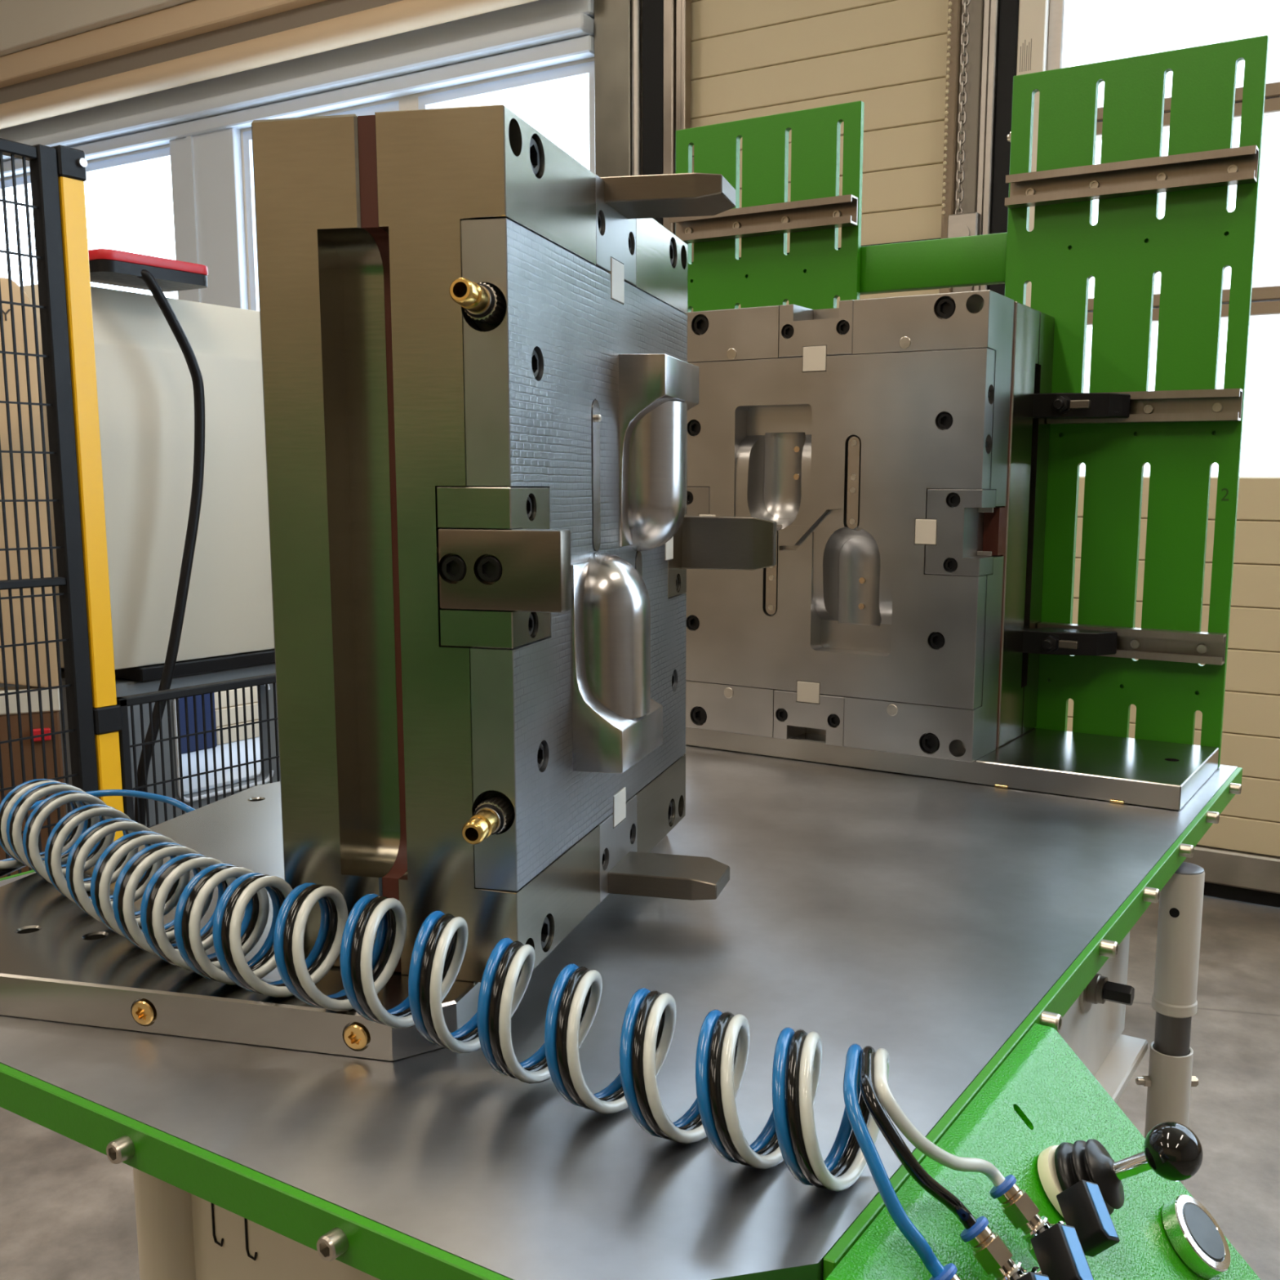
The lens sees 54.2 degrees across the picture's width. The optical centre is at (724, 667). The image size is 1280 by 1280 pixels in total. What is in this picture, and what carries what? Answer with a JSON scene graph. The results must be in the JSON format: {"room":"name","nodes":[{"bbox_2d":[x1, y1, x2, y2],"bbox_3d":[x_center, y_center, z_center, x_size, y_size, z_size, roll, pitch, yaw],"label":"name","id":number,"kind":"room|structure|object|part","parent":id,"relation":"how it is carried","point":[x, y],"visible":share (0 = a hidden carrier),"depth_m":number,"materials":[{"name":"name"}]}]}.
{"room":"factory floor","nodes":[
{"label":"factory floor","id":0,"kind":"room"},
{"bbox_2d":[0,0,642,310],"bbox_3d":[0.227,-2.004,4.042,12.000,5.150,0.200,5,10,30],"label":"window frame","id":1,"kind":"structure","parent":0,"point":[410,102],"depth_m":4.78,"materials":[{"name":"beige paint"}]},
{"bbox_2d":[0,146,170,195],"bbox_3d":[-3.421,-1.928,6.162,2.400,0.925,0.074,5,10,30],"label":"window","id":2,"kind":"structure","parent":1,"relation":"in","point":[160,156],"depth_m":5.69,"materials":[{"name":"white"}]},
{"bbox_2d":[0,0,194,57],"bbox_3d":[-2.763,-2.935,5.441,5.295,0.364,0.240,5,10,30],"label":"trim","id":3,"kind":"structure","parent":1,"relation":"attached to","point":[24,24],"depth_m":5.40,"materials":[{"name":"beige paint"}]},
{"bbox_2d":[0,0,325,88],"bbox_3d":[-2.755,-2.704,5.492,5.295,0.105,0.200,5,10,30],"label":"trim","id":4,"kind":"structure","parent":1,"relation":"attached to","point":[196,17],"depth_m":5.22,"materials":[{"name":"beige wood"}]},
{"bbox_2d":[0,0,402,104],"bbox_3d":[-2.741,-2.619,5.530,5.295,0.095,0.140,5,10,30],"label":"trim","id":5,"kind":"structure","parent":1,"relation":"attached to","point":[326,10],"depth_m":5.12,"materials":[{"name":"beige"}]},
{"bbox_2d":[169,127,248,309],"bbox_3d":[-2.234,-1.544,5.432,0.420,1.495,0.050,5,10,30],"label":"trim","id":6,"kind":"structure","parent":1,"relation":"attached to","point":[207,188],"depth_m":5.34,"materials":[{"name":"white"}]},
{"bbox_2d":[0,0,594,142],"bbox_3d":[-2.721,-2.484,5.585,5.295,0.087,0.060,5,10,30],"label":"trim","id":7,"kind":"structure","parent":1,"relation":"attached to","point":[539,11],"depth_m":4.89,"materials":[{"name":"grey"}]},
{"bbox_2d":[0,35,594,178],"bbox_3d":[-2.723,-2.346,5.605,5.295,0.055,0.060,5,10,30],"label":"trim","id":8,"kind":"structure","parent":1,"relation":"attached to","point":[579,48],"depth_m":4.82,"materials":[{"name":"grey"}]},
{"bbox_2d":[2,13,594,161],"bbox_3d":[-2.732,-2.405,5.579,5.295,0.062,0.100,5,10,30],"label":"ceiling beam","id":9,"kind":"structure","parent":1,"relation":"attached to","point":[579,24],"depth_m":4.81,"materials":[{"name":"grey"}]},
{"bbox_2d":[242,100,399,311],"bbox_3d":[-1.623,-1.759,5.110,0.900,0.925,0.074,5,10,30],"label":"window","id":10,"kind":"structure","parent":1,"relation":"in","point":[391,106],"depth_m":5.26,"materials":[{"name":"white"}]},
{"bbox_2d":[417,61,595,173],"bbox_3d":[-0.789,-1.681,4.622,0.840,0.925,0.074,5,10,30],"label":"window","id":11,"kind":"structure","parent":1,"relation":"in","point":[584,72],"depth_m":4.50,"materials":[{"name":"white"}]},
{"bbox_2d":[594,0,631,177],"bbox_3d":[-0.375,-2.041,4.256,0.149,5.150,0.040,5,10,30],"label":"trim","id":12,"kind":"structure","parent":1,"relation":"attached to","point":[612,18],"depth_m":4.25,"materials":[{"name":"metal"}]},
{"bbox_2d":[631,0,641,175],"bbox_3d":[-0.298,-2.007,4.202,0.032,5.100,0.032,5,10,30],"label":"trim","id":13,"kind":"structure","parent":1,"relation":"attached to","point":[636,4],"depth_m":4.20,"materials":[{"name":"silver metal"}]},
{"bbox_2d":[642,0,663,225],"bbox_3d":[-0.232,-2.003,4.179,0.087,5.100,0.035,5,10,30],"label":"trim","id":14,"kind":"structure","parent":1,"relation":"attached to","point":[652,10],"depth_m":4.17,"materials":[{"name":"black"}]},
{"bbox_2d":[662,0,691,235],"bbox_3d":[-0.159,-1.995,4.130,0.084,5.100,0.045,5,10,30],"label":"trim","id":15,"kind":"structure","parent":1,"relation":"attached to","point":[677,13],"depth_m":4.12,"materials":[{"name":"metal"}]},
{"bbox_2d":[690,0,948,311],"bbox_3d":[0.283,-1.256,4.038,0.940,3.552,0.070,5,10,30],"label":"door","id":16,"kind":"structure","parent":1,"relation":"in","point":[750,59],"depth_m":3.88,"materials":[{"name":"beige"}]},
{"bbox_3d":[0.295,-2.106,3.922,0.940,0.120,0.050,5,10,30],"label":"panel","id":17,"kind":"part","parent":16,"relation":"part of","materials":[{"name":"beige"}]},
{"bbox_3d":[0.287,-1.136,4.064,0.940,0.120,0.050,5,10,30],"label":"panel","id":18,"kind":"part","parent":16,"relation":"part of","materials":[{"name":"beige"}]},
{"bbox_3d":[0.289,-1.379,4.028,0.940,0.120,0.050,5,10,30],"label":"panel","id":19,"kind":"part","parent":16,"relation":"part of","materials":[{"name":"beige metal"}]},
{"bbox_3d":[0.292,-1.742,3.975,0.940,0.120,0.050,5,10,30],"label":"panel","id":20,"kind":"part","parent":16,"relation":"part of","materials":[{"name":"beige"}]},
{"bbox_3d":[0.291,-1.621,3.993,0.940,0.120,0.050,5,10,30],"label":"panel","id":21,"kind":"part","parent":16,"relation":"part of","materials":[{"name":"beige"}]},
{"bbox_3d":[0.293,-1.864,3.958,0.940,0.120,0.050,5,10,30],"label":"panel","id":22,"kind":"part","parent":16,"relation":"part of","materials":[{"name":"beige"}]},
{"bbox_3d":[0.294,-1.985,3.940,0.940,0.120,0.050,5,10,30],"label":"panel","id":23,"kind":"part","parent":16,"relation":"part of","materials":[{"name":"beige"}]},
{"bbox_3d":[0.290,-1.500,4.011,0.940,0.120,0.050,5,10,30],"label":"panel","id":24,"kind":"part","parent":16,"relation":"part of","materials":[{"name":"beige"}]},
{"bbox_2d":[941,1,951,215],"bbox_3d":[0.652,-1.948,3.602,0.012,1.234,0.012,5,10,30],"label":"cord","id":25,"kind":"object","parent":1,"relation":"hanging from","point":[949,4],"visible":1,"depth_m":3.64,"materials":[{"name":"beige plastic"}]},
{"bbox_2d":[938,0,962,293],"bbox_3d":[0.676,-1.917,3.645,0.035,5.100,0.040,5,10,30],"label":"trim","id":26,"kind":"structure","parent":1,"relation":"attached to","point":[956,7],"depth_m":3.67,"materials":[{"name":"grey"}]},
{"bbox_2d":[946,0,980,238],"bbox_3d":[0.717,-1.835,3.610,0.092,1.248,0.078,5,10,30],"label":"chain","id":27,"kind":"object","parent":1,"relation":"hanging from","point":[962,224],"visible":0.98,"depth_m":3.64,"materials":[{"name":"silver metal"}]},
{"bbox_2d":[952,0,983,292],"bbox_3d":[0.723,-1.914,3.626,0.064,5.100,0.025,5,10,30],"label":"trim","id":28,"kind":"structure","parent":1,"relation":"attached to","point":[975,7],"depth_m":3.65,"materials":[{"name":"beige"}]},
{"bbox_2d":[973,0,999,291],"bbox_3d":[0.770,-1.907,3.584,0.045,5.100,0.050,5,10,30],"label":"trim","id":29,"kind":"structure","parent":1,"relation":"attached to","point":[991,7],"depth_m":3.61,"materials":[{"name":"silver metal"}]},
{"bbox_2d":[988,0,1019,296],"bbox_3d":[0.817,-1.904,3.565,0.055,5.100,0.035,5,10,30],"label":"trim","id":30,"kind":"structure","parent":1,"relation":"attached to","point":[1008,9],"depth_m":3.60,"materials":[{"name":"black"}]},
{"bbox_2d":[1016,0,1049,306],"bbox_3d":[0.877,-1.899,3.532,0.080,5.100,0.031,5,10,30],"label":"trim","id":31,"kind":"structure","parent":1,"relation":"attached to","point":[1033,15],"depth_m":3.54,"materials":[{"name":"beige paint"}]},
{"bbox_2d":[1046,0,1279,907],"bbox_3d":[2.801,-0.913,2.591,4.355,3.445,0.090,5,10,30],"label":"wall","id":32,"kind":"structure","parent":1,"relation":"in","point":[1238,855],"depth_m":3.50,"materials":[{"name":"beige"}]},
{"bbox_3d":[2.786,0.370,2.781,4.345,0.118,0.050,5,10,30],"label":"panel","id":33,"kind":"part","parent":32,"relation":"part of","materials":[{"name":"beige"}]},
{"bbox_3d":[2.787,0.251,2.764,4.345,0.118,0.050,5,10,30],"label":"panel","id":34,"kind":"part","parent":32,"relation":"part of","materials":[{"name":"beige"}]},
{"bbox_3d":[2.789,0.014,2.729,4.345,0.118,0.050,5,10,30],"label":"panel","id":35,"kind":"part","parent":32,"relation":"part of","materials":[{"name":"beige"}]},
{"bbox_3d":[2.790,-0.105,2.712,4.345,0.118,0.050,5,10,30],"label":"panel","id":36,"kind":"part","parent":32,"relation":"part of","materials":[{"name":"beige"}]},
{"bbox_3d":[2.791,-0.224,2.695,4.345,0.118,0.050,5,10,30],"label":"panel","id":37,"kind":"part","parent":32,"relation":"part of","materials":[{"name":"beige"}]},
{"bbox_3d":[2.792,-0.342,2.677,4.345,0.118,0.050,5,10,30],"label":"panel","id":38,"kind":"part","parent":32,"relation":"part of","materials":[{"name":"beige"}]},
{"bbox_3d":[2.794,-0.864,2.597,4.345,0.075,0.060,5,10,30],"label":"glazing rail","id":39,"kind":"part","parent":32,"relation":"part of","materials":[{"name":"brown"}]},
{"bbox_3d":[2.798,-1.378,2.522,4.345,0.075,0.060,5,10,30],"label":"glazing rail","id":40,"kind":"part","parent":32,"relation":"part of","materials":[{"name":"brown"}]},
{"bbox_3d":[2.788,0.133,2.747,4.345,0.118,0.050,5,10,30],"label":"panel","id":41,"kind":"part","parent":32,"relation":"part of","materials":[{"name":"beige"}]},
{"bbox_3d":[2.783,0.697,2.829,4.345,0.100,0.090,5,10,30],"label":"rail","id":42,"kind":"part","parent":32,"relation":"part of","materials":[{"name":"silver metal"}]},
{"bbox_3d":[2.785,0.489,2.799,4.345,0.118,0.050,5,10,30],"label":"panel","id":43,"kind":"part","parent":32,"relation":"part of","materials":[{"name":"beige"}]},
{"bbox_2d":[0,895,1279,1279],"bbox_3d":[-1.757,1.056,1.141,12.000,0.100,7.900,5,10,30],"label":"floor","id":44,"kind":"structure","parent":0,"point":[68,1211],"depth_m":2.24,"materials":[{"name":"concrete"}]},
{"bbox_2d":[0,277,66,878],"bbox_3d":[-1.857,-0.102,3.018,0.420,1.644,0.091,-4,10,-29],"label":"wall","id":45,"kind":"structure","parent":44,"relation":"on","point":[3,281],"depth_m":3.04,"materials":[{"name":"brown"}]},
{"bbox_2d":[0,284,279,826],"bbox_3d":[-1.602,-0.259,4.061,0.915,1.660,1.550,5,10,30],"label":"cabinet","id":46,"kind":"object","parent":44,"relation":"on","point":[145,389],"visible":0.25,"depth_m":3.39,"materials":[{"name":"beige painted metal"},{"name":"black painted metal"}]},
{"bbox_2d":[88,248,208,826],"bbox_3d":[-1.516,-0.184,3.294,0.221,1.727,0.340,5,10,30],"label":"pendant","id":47,"kind":"object","parent":46,"relation":"on","point":[157,275],"visible":0.84,"depth_m":3.22,"materials":[{"name":"black plastic"}]},
{"bbox_3d":[-1.564,-0.101,4.131,0.895,0.037,1.430,5,10,30],"label":"black sill","id":48,"kind":"part","parent":46,"relation":"part of","materials":[{"name":"black plastic"}]},
{"bbox_2d":[178,693,217,753],"bbox_3d":[-1.782,0.143,4.090,0.160,0.247,0.140,5,10,30],"label":"crate","id":49,"kind":"object","parent":46,"relation":"on","point":[206,696],"visible":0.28,"depth_m":4.05,"materials":[{"name":"blue plastic"}]},
{"bbox_2d":[181,736,261,795],"bbox_3d":[-1.592,0.266,4.158,0.740,0.012,1.180,5,10,30],"label":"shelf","id":50,"kind":"object","parent":46,"relation":"attached to","point":[242,743],"depth_m":3.85,"materials":[{"name":"white"}]},
{"bbox_2d":[216,719,259,745],"bbox_3d":[-1.710,0.199,4.363,0.260,0.058,0.355,5,10,30],"label":"paper stack","id":51,"kind":"object","parent":46,"relation":"on","point":[249,728],"visible":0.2,"depth_m":4.21,"materials":[{"name":"beige paper"}]},
{"bbox_2d":[215,702,258,727],"bbox_3d":[-1.712,0.141,4.344,0.246,0.058,0.335,5,10,30],"label":"paper stack","id":52,"kind":"object","parent":51,"relation":"on","point":[240,708],"visible":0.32,"depth_m":4.21,"materials":[{"name":"beige paper"}]},
{"bbox_2d":[213,685,257,709],"bbox_3d":[-1.714,0.083,4.326,0.232,0.058,0.315,5,10,30],"label":"paper stack","id":53,"kind":"object","parent":52,"relation":"on","point":[239,691],"visible":0.28,"depth_m":4.21,"materials":[{"name":"beige paper"}]},
{"bbox_2d":[0,137,279,876],"bbox_3d":[-1.292,-0.191,2.917,0.054,1.862,2.300,5,10,30],"label":"fence","id":54,"kind":"object","parent":44,"relation":"on","point":[100,746],"visible":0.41,"depth_m":2.68,"materials":[{"name":"black metal"}]},
{"bbox_3d":[-1.651,-1.004,2.190,0.032,0.025,0.890,5,10,30],"label":"rail","id":55,"kind":"part","parent":54,"relation":"part of","materials":[{"name":"black metal"}]},
{"bbox_3d":[-1.657,-0.133,2.316,0.028,0.018,0.890,5,10,30],"label":"rail","id":56,"kind":"part","parent":54,"relation":"part of","materials":[{"name":"black metal"}]},
{"bbox_3d":[-1.654,-0.141,2.313,0.008,1.730,0.890,5,10,30],"label":"panel","id":57,"kind":"part","parent":54,"relation":"part of","materials":[{"name":"black metal"}]},
{"bbox_3d":[-1.395,-0.139,2.760,0.040,1.802,0.052,5,10,30],"label":"yellow post","id":58,"kind":"part","parent":54,"relation":"part of","materials":[{"name":"yellow metal"}]},
{"bbox_3d":[-1.046,0.002,3.378,0.032,0.020,1.310,5,10,30],"label":"rail","id":59,"kind":"part","parent":54,"relation":"part of","materials":[{"name":"black metal"}]},
{"bbox_3d":[-1.042,0.288,3.429,0.008,0.570,1.288,5,10,30],"label":"panel","id":60,"kind":"part","parent":54,"relation":"part of","materials":[{"name":"black metal"}]},
{"bbox_2d":[0,745,1242,1279],"bbox_3d":[-0.042,0.578,1.222,0.822,0.850,1.204,5,10,30],"label":"work table","id":61,"kind":"object","parent":44,"relation":"on","point":[931,923],"visible":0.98,"depth_m":0.75,"materials":[{"name":"metal"}]},
{"bbox_3d":[-0.515,0.600,1.173,0.060,0.814,0.060,5,10,30],"label":"leg","id":62,"kind":"part","parent":61,"relation":"part of","materials":[{"name":"beige paint"}]},
{"bbox_2d":[0,781,480,1061],"bbox_3d":[-0.307,0.166,0.992,0.414,0.026,0.521,2,9,12],"label":"base plate","id":63,"kind":"object","parent":61,"relation":"on","point":[59,962],"visible":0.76,"depth_m":0.75,"materials":[{"name":"metal"}]},
{"bbox_2d":[251,104,776,982],"bbox_3d":[-0.116,-0.085,0.897,0.234,0.502,0.426,2,9,12],"label":"injection mold half","id":64,"kind":"object","parent":63,"relation":"on","point":[480,386],"visible":0.99,"depth_m":0.74,"materials":[{"name":"metal"}]},
{"bbox_3d":[-0.195,-0.089,0.928,0.066,0.500,0.400,2,9,12],"label":"clamp plate","id":65,"kind":"part","parent":64,"relation":"part of","materials":[{"name":"metal"}]},
{"bbox_3d":[-0.157,-0.088,0.919,0.011,0.498,0.398,2,9,12],"label":"insulation plate","id":66,"kind":"part","parent":64,"relation":"part of","materials":[{"name":"brown"}]},
{"bbox_3d":[-0.115,-0.086,0.910,0.076,0.500,0.400,2,9,12],"label":"frame plate","id":67,"kind":"part","parent":64,"relation":"part of","materials":[{"name":"metal"}]},
{"bbox_3d":[-0.091,-0.085,0.904,0.027,0.383,0.399,2,9,12],"label":"insert plate","id":68,"kind":"part","parent":64,"relation":"part of","materials":[{"name":"metal"}]},
{"bbox_2d":[0,778,944,1277],"bbox_3d":[-0.304,0.279,0.858,0.341,0.346,0.994,-5,10,-34],"label":"hose","id":69,"kind":"object","parent":61,"relation":"on","point":[852,1118],"visible":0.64,"depth_m":0.65,"materials":[{"name":"blue"}]},
{"bbox_2d":[0,779,977,1229],"bbox_3d":[-0.311,0.231,0.810,0.988,0.236,0.130,6,10,35],"label":"hose","id":70,"kind":"object","parent":61,"relation":"on","point":[869,1102],"visible":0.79,"depth_m":0.66,"materials":[{"name":"black"}]},
{"bbox_2d":[0,780,1005,1191],"bbox_3d":[-0.304,0.221,0.807,0.974,0.216,0.136,6,10,34],"label":"hose","id":71,"kind":"object","parent":61,"relation":"on","point":[811,1060],"visible":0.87,"depth_m":0.69,"materials":[{"name":"white plastic"}]},
{"bbox_2d":[668,100,864,311],"bbox_3d":[0.046,-0.331,1.708,0.281,0.809,0.031,5,10,30],"label":"panel","id":72,"kind":"object","parent":61,"relation":"on","point":[815,273],"visible":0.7,"depth_m":1.66,"materials":[{"name":"green paint"}]},
{"bbox_3d":[0.047,-0.596,1.664,0.277,0.034,0.021,5,10,30],"label":"strut rail","id":73,"kind":"part","parent":72,"relation":"part of","materials":[{"name":"metal"}]},
{"bbox_2d":[859,232,1007,294],"bbox_3d":[0.266,-0.510,1.579,0.234,0.059,0.016,5,10,30],"label":"cross beam","id":74,"kind":"structure","parent":72,"relation":"attached to","point":[976,260],"depth_m":1.57,"materials":[{"name":"green metal"}]},
{"bbox_2d":[685,727,1218,810],"bbox_3d":[0.192,0.089,1.550,0.758,0.026,0.226,5,10,30],"label":"base plate","id":75,"kind":"object","parent":61,"relation":"on","point":[1162,775],"visible":0.66,"depth_m":1.39,"materials":[{"name":"metal"}]},
{"bbox_2d":[684,289,1054,762],"bbox_3d":[0.160,-0.174,1.527,0.400,0.500,0.240,5,10,30],"label":"mold half","id":76,"kind":"object","parent":75,"relation":"on","point":[896,451],"visible":0.9,"depth_m":1.41,"materials":[{"name":"metal"}]},
{"bbox_3d":[0.107,-0.161,1.438,0.399,0.383,0.027,5,10,30],"label":"insert plate","id":77,"kind":"part","parent":76,"relation":"part of","materials":[{"name":"metal"}]},
{"bbox_3d":[0.144,-0.170,1.499,0.398,0.498,0.009,5,10,30],"label":"insulation plate","id":78,"kind":"part","parent":76,"relation":"part of","materials":[{"name":"brown"}]},
{"bbox_3d":[0.184,-0.179,1.566,0.400,0.500,0.148,5,10,30],"label":"clamp plate","id":79,"kind":"part","parent":76,"relation":"part of","materials":[{"name":"metal"}]},
{"bbox_2d":[825,1023,1260,1279],"bbox_3d":[0.185,0.356,0.581,0.198,0.240,0.354,5,10,30],"label":"control console","id":80,"kind":"object","parent":61,"relation":"attached to","point":[1083,1194],"visible":1,"depth_m":0.64,"materials":[{"name":"green paint"}]},
{"bbox_3d":[0.136,0.270,0.546,0.020,0.020,0.012,5,10,30],"label":"valve stem","id":81,"kind":"part","parent":80,"relation":"part of","materials":[{"name":"silver metal"}]},
{"bbox_3d":[0.126,0.263,0.506,0.019,0.031,0.032,-1,8,-11],"label":"lever handle","id":82,"kind":"part","parent":80,"relation":"part of","materials":[{"name":"black plastic"}]},
{"bbox_3d":[0.156,0.265,0.580,0.020,0.020,0.012,5,10,30],"label":"valve stem","id":83,"kind":"part","parent":80,"relation":"part of","materials":[{"name":"silver metal"}]},
{"bbox_3d":[0.146,0.259,0.540,0.019,0.031,0.032,-1,8,-11],"label":"lever handle","id":84,"kind":"part","parent":80,"relation":"part of","materials":[{"name":"black plastic"}]},
{"bbox_3d":[0.167,0.254,0.575,0.019,0.031,0.032,-1,8,-11],"label":"lever handle","id":85,"kind":"part","parent":80,"relation":"part of","materials":[{"name":"black plastic"}]},
{"bbox_3d":[0.225,0.243,0.625,0.028,0.028,0.028,5,10,30],"label":"ball knob","id":86,"kind":"part","parent":80,"relation":"part of","materials":[{"name":"black plastic"}]},
{"bbox_2d":[1004,35,1268,768],"bbox_3d":[0.458,-0.293,1.477,0.290,0.809,0.048,5,10,30],"label":"panel","id":87,"kind":"object","parent":61,"relation":"on","point":[1184,426],"visible":0.84,"depth_m":1.45,"materials":[{"name":"green paint"}]},
{"bbox_2d":[1022,626,1117,655],"bbox_3d":[0.397,-0.030,1.484,0.121,0.027,0.065,5,10,30],"label":"clamp","id":88,"kind":"object","parent":87,"relation":"attached to","point":[1043,640],"visible":0.89,"depth_m":1.47,"materials":[{"name":"black metal"}]},
{"bbox_2d":[1032,392,1130,419],"bbox_3d":[0.399,-0.303,1.444,0.121,0.027,0.065,5,10,30],"label":"clamp","id":89,"kind":"object","parent":87,"relation":"attached to","point":[1055,406],"visible":0.93,"depth_m":1.43,"materials":[{"name":"black metal"}]},
{"bbox_3d":[0.458,-0.558,1.423,0.277,0.034,0.021,5,10,30],"label":"strut rail","id":90,"kind":"part","parent":87,"relation":"part of","materials":[{"name":"metal"}]},
{"bbox_3d":[0.481,-0.029,1.484,0.214,0.034,0.021,5,10,30],"label":"strut rail","id":91,"kind":"part","parent":87,"relation":"part of","materials":[{"name":"metal"}]},
{"bbox_3d":[0.483,-0.301,1.445,0.214,0.034,0.021,5,10,30],"label":"strut rail","id":92,"kind":"part","parent":87,"relation":"part of","materials":[{"name":"metal"}]},
{"bbox_3d":[-6.940,-2.031,3.805,0.100,5.150,7.900,5,10,30],"label":"wall","id":93,"kind":"structure","parent":0,"visible":0},
{"bbox_2d":[0,0,537,128],"bbox_3d":[-2.782,-2.517,5.476,5.295,0.100,0.100,5,10,30],"label":"ceiling beam","id":94,"kind":"structure","parent":93,"relation":"attached to","point":[404,15],"depth_m":4.89,"materials":[{"name":"beige"}]},
{"label":"outside","id":95,"kind":"structure","parent":0,"visible":0},
{"bbox_2d":[1068,0,1279,476],"bbox_3d":[3.185,-2.374,6.059,7.000,5.350,0.260,5,10,30],"label":"window","id":96,"kind":"structure","parent":95,"point":[1101,30],"depth_m":6.36,"materials":[{"name":"white"}]}
]}

